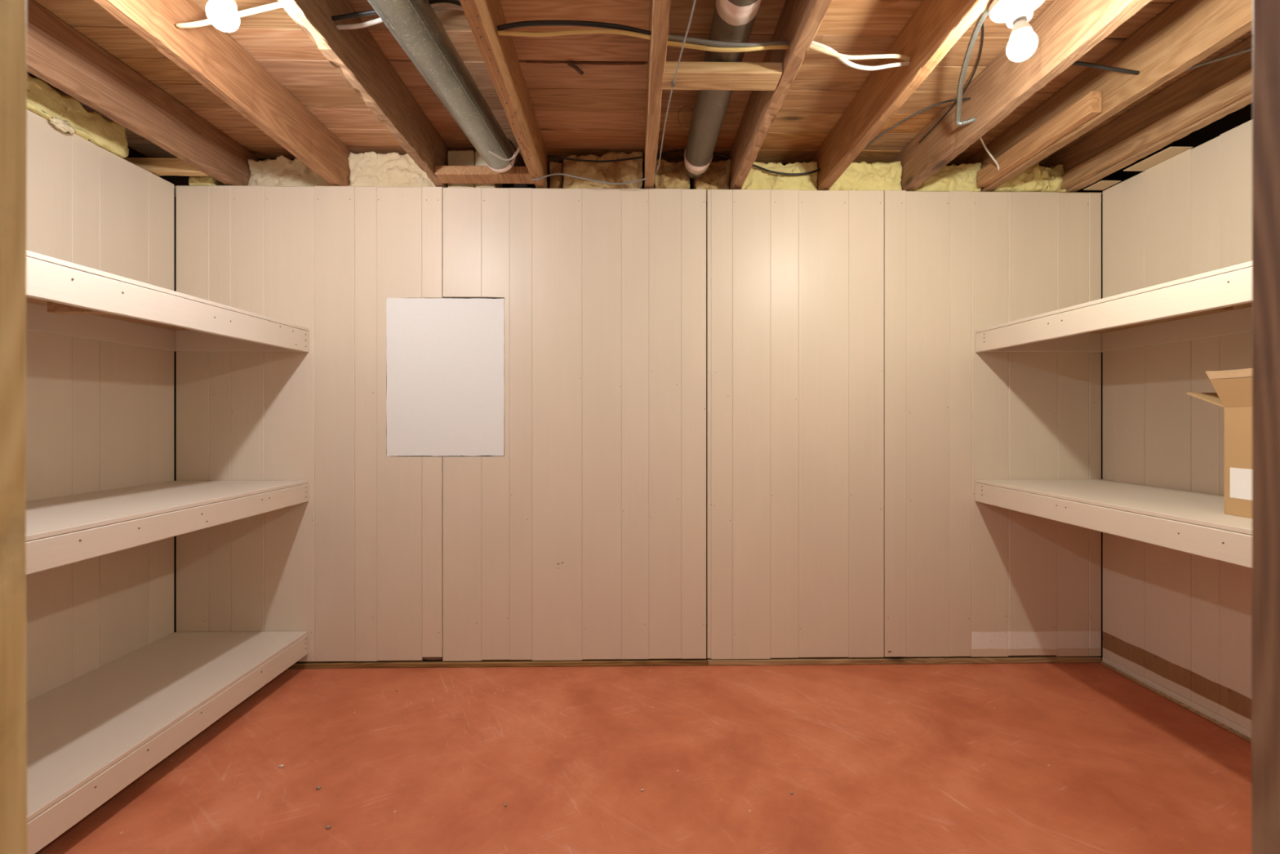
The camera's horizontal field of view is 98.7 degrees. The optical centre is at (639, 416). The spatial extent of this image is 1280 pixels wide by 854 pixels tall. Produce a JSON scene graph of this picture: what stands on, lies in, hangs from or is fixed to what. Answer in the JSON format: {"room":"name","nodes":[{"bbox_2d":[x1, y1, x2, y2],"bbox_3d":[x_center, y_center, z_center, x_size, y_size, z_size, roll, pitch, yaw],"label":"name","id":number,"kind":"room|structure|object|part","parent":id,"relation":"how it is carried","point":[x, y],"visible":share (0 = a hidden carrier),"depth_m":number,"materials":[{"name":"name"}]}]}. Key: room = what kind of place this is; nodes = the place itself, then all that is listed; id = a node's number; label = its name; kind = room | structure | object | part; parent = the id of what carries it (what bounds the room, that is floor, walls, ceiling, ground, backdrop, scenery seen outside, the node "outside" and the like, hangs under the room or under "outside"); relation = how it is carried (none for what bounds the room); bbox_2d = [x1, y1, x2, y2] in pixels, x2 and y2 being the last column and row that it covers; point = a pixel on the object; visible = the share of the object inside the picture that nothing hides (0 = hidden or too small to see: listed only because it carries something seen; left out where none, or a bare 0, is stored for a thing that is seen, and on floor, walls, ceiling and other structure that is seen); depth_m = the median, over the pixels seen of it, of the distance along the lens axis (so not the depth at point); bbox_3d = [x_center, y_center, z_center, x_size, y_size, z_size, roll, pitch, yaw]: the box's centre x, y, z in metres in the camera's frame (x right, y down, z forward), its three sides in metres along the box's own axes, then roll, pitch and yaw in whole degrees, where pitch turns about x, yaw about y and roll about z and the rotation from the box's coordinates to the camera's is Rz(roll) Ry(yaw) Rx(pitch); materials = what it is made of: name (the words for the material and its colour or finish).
{"room":"basement storage room","nodes":[
{"label":"basement storage room","id":0,"kind":"room"},
{"bbox_2d":[26,109,176,701],"bbox_3d":[-1.975,0.041,1.332,0.130,2.008,2.020,0,0,-1],"label":"wall","id":1,"kind":"structure","parent":0,"point":[101,415],"depth_m":1.94,"materials":[{"name":"beige wood"}]},
{"bbox_2d":[26,73,128,157],"bbox_3d":[-2.020,-1.013,1.626,0.279,0.151,0.866,0,0,-1],"label":"insulation batt","id":2,"kind":"object","parent":1,"relation":"on","point":[67,114],"visible":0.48,"depth_m":1.85,"materials":[{"name":"yellow fabric"}]},
{"bbox_2d":[26,631,307,853],"bbox_3d":[-1.636,0.967,1.307,0.547,0.156,1.944,0,0,-1],"label":"wall shelf","id":3,"kind":"object","parent":1,"relation":"attached to","point":[91,735],"visible":0.97,"depth_m":1.67,"materials":[{"name":"beige paint"}]},
{"bbox_2d":[26,250,308,352],"bbox_3d":[-1.634,-0.319,1.307,0.551,0.102,1.944,0,0,-1],"label":"wall shelf","id":4,"kind":"object","parent":1,"relation":"attached to","point":[64,298],"visible":0.94,"depth_m":1.74,"materials":[{"name":"beige paint"}]},
{"bbox_2d":[26,480,308,574],"bbox_3d":[-1.635,0.308,1.307,0.549,0.088,1.944,0,0,-1],"label":"wall shelf","id":5,"kind":"object","parent":1,"relation":"attached to","point":[61,531],"visible":0.96,"depth_m":1.63,"materials":[{"name":"beige paint"}]},
{"bbox_3d":[-1.636,0.270,1.307,0.547,0.012,1.944,0,0,-1],"label":"shelf","id":6,"kind":"part","parent":5,"relation":"part of","materials":[{"name":"beige wood"}]},
{"bbox_2d":[173,185,1102,668],"bbox_3d":[0.035,0.040,2.387,4.150,2.011,0.167,0,0,-1],"label":"wall","id":7,"kind":"structure","parent":0,"point":[742,427],"depth_m":2.31,"materials":[{"name":"beige wood"}]},
{"bbox_2d":[188,175,226,186],"bbox_3d":[-1.831,-0.995,2.350,0.103,0.061,0.133,0,0,-1],"label":"insulation batt","id":8,"kind":"object","parent":7,"relation":"on","point":[207,180],"visible":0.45,"depth_m":2.29,"materials":[{"name":"yellow fabric"}]},
{"bbox_2d":[247,155,333,186],"bbox_3d":[-1.494,-1.045,2.410,0.400,0.172,0.109,0,0,-1],"label":"insulation batt","id":9,"kind":"object","parent":7,"relation":"on","point":[281,171],"visible":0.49,"depth_m":2.37,"materials":[{"name":"beige fabric"}]},
{"bbox_2d":[347,151,435,186],"bbox_3d":[-1.059,-1.054,2.403,0.384,0.185,0.131,0,0,-1],"label":"insulation batt","id":10,"kind":"object","parent":7,"relation":"on","point":[369,169],"visible":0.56,"depth_m":2.35,"materials":[{"name":"beige fabric"}]},
{"bbox_2d":[386,297,504,456],"bbox_3d":[-0.813,-0.167,2.309,0.491,0.660,0.024,0,0,-1],"label":"board","id":11,"kind":"object","parent":7,"relation":"attached to","point":[445,357],"visible":0.93,"depth_m":2.30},
{"bbox_2d":[447,150,475,187],"bbox_3d":[-0.758,-1.047,2.385,0.111,0.160,0.152,0,0,-1],"label":"insulation batt","id":12,"kind":"object","parent":7,"relation":"on","point":[460,157],"visible":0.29,"depth_m":2.32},
{"bbox_2d":[475,151,502,187],"bbox_3d":[-0.655,-1.045,2.385,0.084,0.157,0.158,0,0,-1],"label":"insulation batt","id":13,"kind":"object","parent":7,"relation":"on","point":[479,161],"visible":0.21,"depth_m":2.32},
{"bbox_3d":[-0.807,1.035,2.304,2.182,0.021,0.026,0,0,-1],"label":"floor plate","id":14,"kind":"part","parent":7,"relation":"part of","materials":[{"name":"brown wood"}]},
{"bbox_2d":[549,161,563,188],"bbox_3d":[-0.365,-1.037,2.420,0.058,0.140,0.098,0,0,-1],"label":"insulation batt","id":15,"kind":"object","parent":7,"relation":"on","point":[556,180],"visible":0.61,"depth_m":2.38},
{"bbox_2d":[562,151,643,188],"bbox_3d":[-0.160,-1.051,2.409,0.348,0.180,0.154,0,0,-1],"label":"insulation batt","id":16,"kind":"object","parent":7,"relation":"on","point":[628,171],"visible":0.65,"depth_m":2.35,"materials":[{"name":"beige fabric"}]},
{"bbox_3d":[0.035,-0.943,2.400,4.150,0.045,0.142,0,0,-1],"label":"plate","id":17,"kind":"part","parent":7,"relation":"part of","materials":[{"name":"beige wood"}]},
{"bbox_2d":[653,158,689,189],"bbox_3d":[0.139,-1.038,2.407,0.162,0.154,0.154,0,0,-1],"label":"insulation batt","id":18,"kind":"object","parent":7,"relation":"on","point":[672,175],"visible":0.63,"depth_m":2.35,"materials":[{"name":"beige fabric"}]},
{"bbox_2d":[691,158,731,189],"bbox_3d":[0.311,-1.036,2.416,0.163,0.149,0.150,0,0,-1],"label":"insulation batt","id":19,"kind":"object","parent":7,"relation":"on","point":[717,176],"visible":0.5,"depth_m":2.35,"materials":[{"name":"beige fabric"}]},
{"bbox_2d":[741,161,817,190],"bbox_3d":[0.598,-1.031,2.416,0.334,0.140,0.158,0,0,-1],"label":"insulation batt","id":20,"kind":"object","parent":7,"relation":"on","point":[757,178],"visible":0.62,"depth_m":2.36,"materials":[{"name":"yellow fabric"}]},
{"bbox_2d":[828,160,902,190],"bbox_3d":[0.969,-1.036,2.424,0.327,0.140,0.159,0,0,-1],"label":"insulation batt","id":21,"kind":"object","parent":7,"relation":"on","point":[863,175],"visible":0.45,"depth_m":2.36,"materials":[{"name":"yellow fabric"}]},
{"bbox_3d":[1.123,1.034,2.336,1.676,0.022,0.027,0,0,-1],"label":"floor plate","id":22,"kind":"part","parent":7,"relation":"part of","materials":[{"name":"wood"}]},
{"bbox_2d":[914,162,981,191],"bbox_3d":[1.323,-1.031,2.423,0.296,0.127,0.166,0,0,-1],"label":"insulation batt","id":23,"kind":"object","parent":7,"relation":"on","point":[962,177],"visible":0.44,"depth_m":2.37,"materials":[{"name":"yellow fabric"}]},
{"bbox_2d":[992,162,1066,191],"bbox_3d":[1.673,-1.033,2.416,0.326,0.151,0.203,0,0,-1],"label":"insulation batt","id":24,"kind":"object","parent":7,"relation":"on","point":[1037,178],"visible":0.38,"depth_m":2.34,"materials":[{"name":"yellow fabric"}]},
{"bbox_2d":[26,0,1252,192],"bbox_3d":[0.013,-1.035,0.700,4.650,0.360,3.800,0,0,-1],"label":"ceiling","id":25,"kind":"structure","parent":0,"point":[600,111],"depth_m":1.88,"materials":[{"name":"brown wood"}]},
{"bbox_2d":[26,0,257,185],"bbox_3d":[-1.686,-1.060,0.757,0.040,0.189,3.370,0,0,-1],"label":"joist","id":26,"kind":"object","parent":25,"relation":"attached to","point":[58,54],"visible":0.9,"depth_m":1.80,"materials":[{"name":"red wood"}]},
{"bbox_2d":[121,157,208,176],"bbox_3d":[-1.962,-0.995,2.188,0.464,0.056,0.040,0,0,-1],"label":"block","id":27,"kind":"object","parent":26,"relation":"attached to","point":[156,166],"visible":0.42,"depth_m":2.17,"materials":[{"name":"brown wood"}]},
{"bbox_2d":[93,0,353,186],"bbox_3d":[-1.243,-1.060,0.764,0.041,0.188,3.370,0,0,-1],"label":"joist","id":28,"kind":"object","parent":25,"relation":"attached to","point":[208,54],"visible":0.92,"depth_m":1.69,"materials":[{"name":"red wood"}]},
{"bbox_2d":[205,0,239,31],"bbox_3d":[-0.909,-0.955,1.221,0.116,0.188,0.116,0,0,-1],"label":"ceiling lamp","id":29,"kind":"object","parent":28,"relation":"attached to","point":[223,15],"visible":1,"depth_m":1.21,"materials":[{"name":"white"}]},
{"bbox_2d":[175,1,282,28],"bbox_3d":[-1.042,-1.035,1.418,0.397,0.034,0.033,0,0,12],"label":"cable","id":30,"kind":"object","parent":28,"relation":"attached to","point":[277,5],"visible":0.71,"depth_m":1.40,"materials":[{"name":"white plastic"}]},
{"bbox_2d":[277,0,449,187],"bbox_3d":[-0.817,-1.060,0.772,0.046,0.189,3.370,0,0,-1],"label":"joist","id":31,"kind":"object","parent":25,"relation":"attached to","point":[356,55],"visible":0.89,"depth_m":1.67,"materials":[{"name":"red wood"}]},
{"bbox_2d":[458,0,549,188],"bbox_3d":[-0.391,-1.060,0.779,0.041,0.189,3.370,0,0,-1],"label":"joist","id":32,"kind":"object","parent":25,"relation":"attached to","point":[498,52],"visible":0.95,"depth_m":1.67,"materials":[{"name":"red wood"}]},
{"bbox_2d":[331,0,462,21],"bbox_3d":[-0.613,-1.048,1.419,0.399,0.040,0.026,0,0,9],"label":"cable","id":33,"kind":"object","parent":32,"relation":"attached to","point":[370,12],"visible":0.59,"depth_m":1.43,"materials":[{"name":"plastic"}]},
{"bbox_2d":[336,4,462,30],"bbox_3d":[-0.613,-1.057,1.454,0.397,0.040,0.028,0,0,7],"label":"cable","id":34,"kind":"object","parent":32,"relation":"attached to","point":[442,7],"visible":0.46,"depth_m":1.46,"materials":[{"name":"white plastic"}]},
{"bbox_2d":[367,0,526,173],"bbox_3d":[-0.553,-0.982,0.937,0.187,0.216,2.896,0,0,2],"label":"pipe","id":35,"kind":"object","parent":32,"relation":"hanging from","point":[415,24],"visible":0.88,"depth_m":1.53,"materials":[{"name":"metal"}]},
{"bbox_2d":[434,165,542,183],"bbox_3d":[-0.611,-0.985,2.240,0.416,0.035,0.091,0,0,-1],"label":"block","id":36,"kind":"object","parent":32,"relation":"attached to","point":[446,174],"visible":0.89,"depth_m":2.21,"materials":[{"name":"red wood"}]},
{"bbox_2d":[526,60,644,75],"bbox_3d":[-0.177,-1.145,1.804,0.385,0.029,0.044,0,0,-1],"label":"bark splinter","id":37,"kind":"object","parent":25,"relation":"hanging from","point":[572,64],"visible":1,"depth_m":1.79,"materials":[{"name":"brown wood"}]},
{"bbox_2d":[644,0,671,188],"bbox_3d":[0.059,-1.060,0.786,0.043,0.188,3.370,0,0,-1],"label":"joist","id":38,"kind":"object","parent":25,"relation":"attached to","point":[659,9],"visible":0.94,"depth_m":1.61,"materials":[{"name":"red wood"}]},
{"bbox_2d":[497,28,651,39],"bbox_3d":[-0.175,-1.023,1.472,0.412,0.021,0.024,0,0,-1],"label":"cable","id":39,"kind":"object","parent":38,"relation":"attached to","point":[552,33],"visible":1,"depth_m":1.47,"materials":[{"name":"brown plastic"}]},
{"bbox_2d":[497,20,651,35],"bbox_3d":[-0.175,-1.037,1.468,0.413,0.035,0.021,0,0,0],"label":"cable","id":40,"kind":"object","parent":38,"relation":"attached to","point":[531,23],"visible":1,"depth_m":1.46,"materials":[{"name":"plastic"}]},
{"bbox_2d":[531,164,659,184],"bbox_3d":[-0.169,-0.966,2.219,0.529,0.045,0.122,0,0,13],"label":"wire","id":41,"kind":"object","parent":38,"relation":"hanging from","point":[658,166],"visible":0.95,"depth_m":2.23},
{"bbox_2d":[546,155,644,162],"bbox_3d":[-0.185,-1.086,2.316,0.411,0.032,0.015,0,0,-1],"label":"cable","id":42,"kind":"object","parent":38,"relation":"attached to","point":[548,156],"visible":1,"depth_m":2.31,"materials":[{"name":"black plastic"}]},
{"bbox_2d":[661,61,782,90],"bbox_3d":[0.232,-0.983,1.587,0.336,0.032,0.086,0,0,-1],"label":"block","id":43,"kind":"object","parent":38,"relation":"attached to","point":[717,76],"visible":0.98,"depth_m":1.56,"materials":[{"name":"brown wood"}]},
{"bbox_2d":[658,0,696,165],"bbox_3d":[0.111,-0.961,1.401,0.019,0.011,1.400,0,0,-4],"label":"wire","id":44,"kind":"object","parent":43,"relation":"attached to","point":[673,82],"visible":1,"depth_m":1.55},
{"bbox_2d":[684,0,761,178],"bbox_3d":[0.257,-1.054,0.920,0.115,0.117,2.831,0,0,-1],"label":"pipe","id":45,"kind":"object","parent":25,"relation":"attached to","point":[733,20],"visible":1,"depth_m":1.73,"materials":[{"name":"metal"}]},
{"bbox_2d":[662,106,693,133],"bbox_3d":[0.142,-1.088,2.002,0.126,0.098,0.031,0,0,5],"label":"wire","id":46,"kind":"object","parent":45,"relation":"attached to","point":[685,106],"visible":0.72,"depth_m":2.00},
{"bbox_2d":[726,0,831,189],"bbox_3d":[0.435,-1.060,0.792,0.043,0.188,3.370,0,0,-1],"label":"joist","id":47,"kind":"object","parent":25,"relation":"attached to","point":[799,21],"visible":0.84,"depth_m":1.65,"materials":[{"name":"red wood"}]},
{"bbox_2d":[657,149,731,159],"bbox_3d":[0.227,-1.122,2.346,0.338,0.043,0.016,0,0,-2],"label":"cable","id":48,"kind":"object","parent":47,"relation":"attached to","point":[677,150],"visible":0.61,"depth_m":2.34,"materials":[{"name":"black plastic"}]},
{"bbox_2d":[666,40,788,52],"bbox_3d":[0.238,-0.992,1.474,0.350,0.046,0.045,0,0,-4],"label":"cable","id":49,"kind":"object","parent":47,"relation":"attached to","point":[668,42],"visible":0.95,"depth_m":1.46,"materials":[{"name":"plastic"}]},
{"bbox_2d":[667,34,789,47],"bbox_3d":[0.237,-1.003,1.473,0.350,0.038,0.038,0,0,-5],"label":"cable","id":50,"kind":"object","parent":47,"relation":"attached to","point":[673,37],"visible":0.92,"depth_m":1.46,"materials":[{"name":"grey plastic"}]},
{"bbox_2d":[751,164,820,175],"bbox_3d":[0.598,-1.057,2.337,0.345,0.068,0.021,0,0,0],"label":"cable","id":51,"kind":"object","parent":47,"relation":"attached to","point":[753,165],"visible":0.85,"depth_m":2.33,"materials":[{"name":"plastic"}]},
{"bbox_2d":[809,0,993,190],"bbox_3d":[0.812,-1.060,0.799,0.040,0.188,3.370,0,0,-1],"label":"joist","id":52,"kind":"object","parent":25,"relation":"attached to","point":[935,26],"visible":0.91,"depth_m":1.68,"materials":[{"name":"red wood"}]},
{"bbox_2d":[808,44,910,61],"bbox_3d":[0.614,-1.016,1.541,0.355,0.051,0.035,0,0,-14],"label":"cable","id":53,"kind":"object","parent":52,"relation":"attached to","point":[812,47],"visible":0.91,"depth_m":1.52,"materials":[{"name":"white plastic"}]},
{"bbox_2d":[811,40,909,71],"bbox_3d":[0.613,-1.007,1.544,0.357,0.056,0.030,0,0,-16],"label":"cable","id":54,"kind":"object","parent":52,"relation":"attached to","point":[845,61],"visible":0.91,"depth_m":1.54,"materials":[{"name":"white plastic"}]},
{"bbox_2d":[864,97,970,148],"bbox_3d":[0.974,-1.035,1.937,0.347,0.134,0.023,0,0,15],"label":"wire","id":55,"kind":"object","parent":52,"relation":"attached to","point":[963,99],"visible":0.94,"depth_m":1.94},
{"bbox_2d":[988,0,1044,62],"bbox_3d":[0.875,-0.920,1.273,0.116,0.186,0.116,0,0,-1],"label":"ceiling lamp","id":56,"kind":"object","parent":52,"relation":"attached to","point":[1016,15],"visible":1,"depth_m":1.26,"materials":[{"name":"white glass"}]},
{"bbox_3d":[0.879,-0.921,1.273,0.028,0.025,0.027,0,0,-1],"label":"bulb","id":57,"kind":"part","parent":56,"relation":"part of","materials":[{"name":"metal"}]},
{"bbox_3d":[0.884,-0.844,1.273,0.060,0.033,0.060,0,0,-1],"label":"bulb","id":58,"kind":"part","parent":56,"relation":"part of","materials":[{"name":"white glass"}]},
{"bbox_2d":[889,0,1151,191],"bbox_3d":[1.178,-1.060,0.805,0.046,0.188,3.370,0,0,-1],"label":"joist","id":59,"kind":"object","parent":25,"relation":"attached to","point":[1065,30],"visible":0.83,"depth_m":1.69,"materials":[{"name":"red wood"}]},
{"bbox_2d":[919,22,983,142],"bbox_3d":[1.080,-1.128,1.876,0.078,0.052,0.679,0,0,14],"label":"wire","id":60,"kind":"object","parent":59,"relation":"attached to","point":[982,26],"visible":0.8,"depth_m":1.83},
{"bbox_2d":[955,1,992,125],"bbox_3d":[0.964,-1.013,1.595,0.064,0.073,0.667,0,0,27],"label":"cable","id":61,"kind":"object","parent":59,"relation":"attached to","point":[983,15],"visible":0.87,"depth_m":1.63,"materials":[{"name":"metal"}]},
{"bbox_2d":[964,0,1253,191],"bbox_3d":[1.518,-1.060,0.810,0.041,0.188,3.370,0,0,-1],"label":"joist","id":62,"kind":"object","parent":25,"relation":"attached to","point":[1188,32],"visible":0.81,"depth_m":1.63,"materials":[{"name":"red wood"}]},
{"bbox_2d":[977,91,1102,187],"bbox_3d":[1.458,-1.011,2.054,0.037,0.068,0.578,0,0,-1],"label":"cleat","id":63,"kind":"object","parent":62,"relation":"attached to","point":[1090,105],"visible":1,"depth_m":1.97,"materials":[{"name":"brown wood"}]},
{"bbox_2d":[979,137,999,170],"bbox_3d":[1.374,-1.038,2.166,0.159,0.100,0.012,0,0,-32],"label":"wire","id":64,"kind":"object","parent":63,"relation":"attached to","point":[980,138],"visible":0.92,"depth_m":2.17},
{"bbox_2d":[1072,61,1139,75],"bbox_3d":[1.336,-1.035,1.625,0.304,0.030,0.020,0,0,-4],"label":"cable","id":65,"kind":"object","parent":62,"relation":"attached to","point":[1076,63],"visible":0.7,"depth_m":1.62,"materials":[{"name":"black plastic"}]},
{"bbox_2d":[1043,35,1252,191],"bbox_3d":[1.883,-1.060,0.816,0.043,0.188,3.370,0,0,-1],"label":"joist","id":66,"kind":"object","parent":25,"relation":"attached to","point":[1208,77],"visible":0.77,"depth_m":1.95,"materials":[{"name":"red wood"}]},
{"bbox_2d":[1060,67,1252,189],"bbox_3d":[1.825,-1.007,1.996,0.033,0.060,0.730,0,0,-1],"label":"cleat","id":67,"kind":"object","parent":66,"relation":"attached to","point":[1241,86],"visible":0.98,"depth_m":1.90,"materials":[{"name":"brown wood"}]},
{"bbox_2d":[1185,47,1252,71],"bbox_3d":[1.680,-1.022,1.538,0.434,0.024,0.035,0,0,39],"label":"cable","id":68,"kind":"object","parent":66,"relation":"attached to","point":[1242,51],"visible":0.44,"depth_m":1.55,"materials":[{"name":"plastic"}]},
{"bbox_2d":[35,662,1252,853],"bbox_3d":[0.013,1.095,0.700,4.650,0.100,3.800,0,0,-1],"label":"floor","id":69,"kind":"structure","parent":0,"point":[1007,757],"depth_m":1.62,"materials":[{"name":"red paint"}]},
{"bbox_2d":[1100,119,1252,731],"bbox_3d":[2.048,0.041,1.399,0.130,2.008,2.020,0,0,-1],"label":"wall","id":70,"kind":"structure","parent":0,"point":[1180,621],"depth_m":2.02,"materials":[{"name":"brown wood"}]},
{"bbox_2d":[1083,180,1120,190],"bbox_3d":[1.925,-0.965,2.292,0.082,0.004,0.090,0,0,-1],"label":"wood shim","id":71,"kind":"object","parent":70,"relation":"on","point":[1102,184],"visible":1,"depth_m":2.29,"materials":[{"name":"brown wood"}]},
{"bbox_2d":[975,261,1252,352],"bbox_3d":[1.710,-0.320,1.363,0.546,0.096,1.944,0,0,-1],"label":"wall shelf","id":72,"kind":"object","parent":70,"relation":"attached to","point":[1218,302],"visible":0.99,"depth_m":1.81,"materials":[{"name":"beige paint"}]},
{"bbox_2d":[975,479,1252,568],"bbox_3d":[1.709,0.311,1.363,0.548,0.092,1.944,0,0,-1],"label":"wall shelf","id":73,"kind":"object","parent":70,"relation":"attached to","point":[1193,522],"visible":0.98,"depth_m":1.71,"materials":[{"name":"beige paint"}]},
{"bbox_3d":[1.710,0.271,1.363,0.546,0.012,1.944,0,0,-1],"label":"shelf","id":74,"kind":"part","parent":73,"relation":"part of","materials":[{"name":"beige wood"}]},
{"bbox_2d":[1186,368,1252,518],"bbox_3d":[1.755,0.069,1.336,0.378,0.391,0.553,0,0,-1],"label":"cardboard box","id":75,"kind":"object","parent":73,"relation":"on","point":[1233,394],"visible":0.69,"depth_m":1.47,"materials":[{"name":"brown cardboard"}]},
{"bbox_2d":[1123,146,1192,171],"bbox_3d":[1.937,-0.966,2.062,0.082,0.004,0.190,0,0,-1],"label":"wood shim","id":76,"kind":"object","parent":70,"relation":"on","point":[1171,152],"visible":1,"depth_m":2.05,"materials":[{"name":"brown wood"}]},
{"bbox_2d":[1101,657,1251,742],"bbox_3d":[1.972,1.030,1.381,0.021,0.031,1.896,0,0,-1],"label":"baseboard","id":77,"kind":"structure","parent":70,"relation":"attached to","point":[1222,722],"depth_m":1.99,"materials":[{"name":"beige paint"}]},
{"bbox_3d":[0.053,0.045,0.312,3.996,2.000,0.086,0,0,-1],"label":"wall","id":78,"kind":"structure","parent":0,"visible":0},
{"bbox_2d":[0,0,27,853],"bbox_3d":[-0.405,0.081,0.305,0.041,1.929,0.088,0,0,-1],"label":"trim","id":79,"kind":"structure","parent":78,"relation":"attached to","point":[13,13],"depth_m":0.34,"materials":[{"name":"brown wood"}]},
{"bbox_2d":[1251,0,1279,853],"bbox_3d":[0.420,0.081,0.319,0.041,1.929,0.088,0,0,-1],"label":"trim","id":80,"kind":"structure","parent":78,"relation":"attached to","point":[1265,608],"depth_m":0.35,"materials":[{"name":"brown wood"}]}
]}

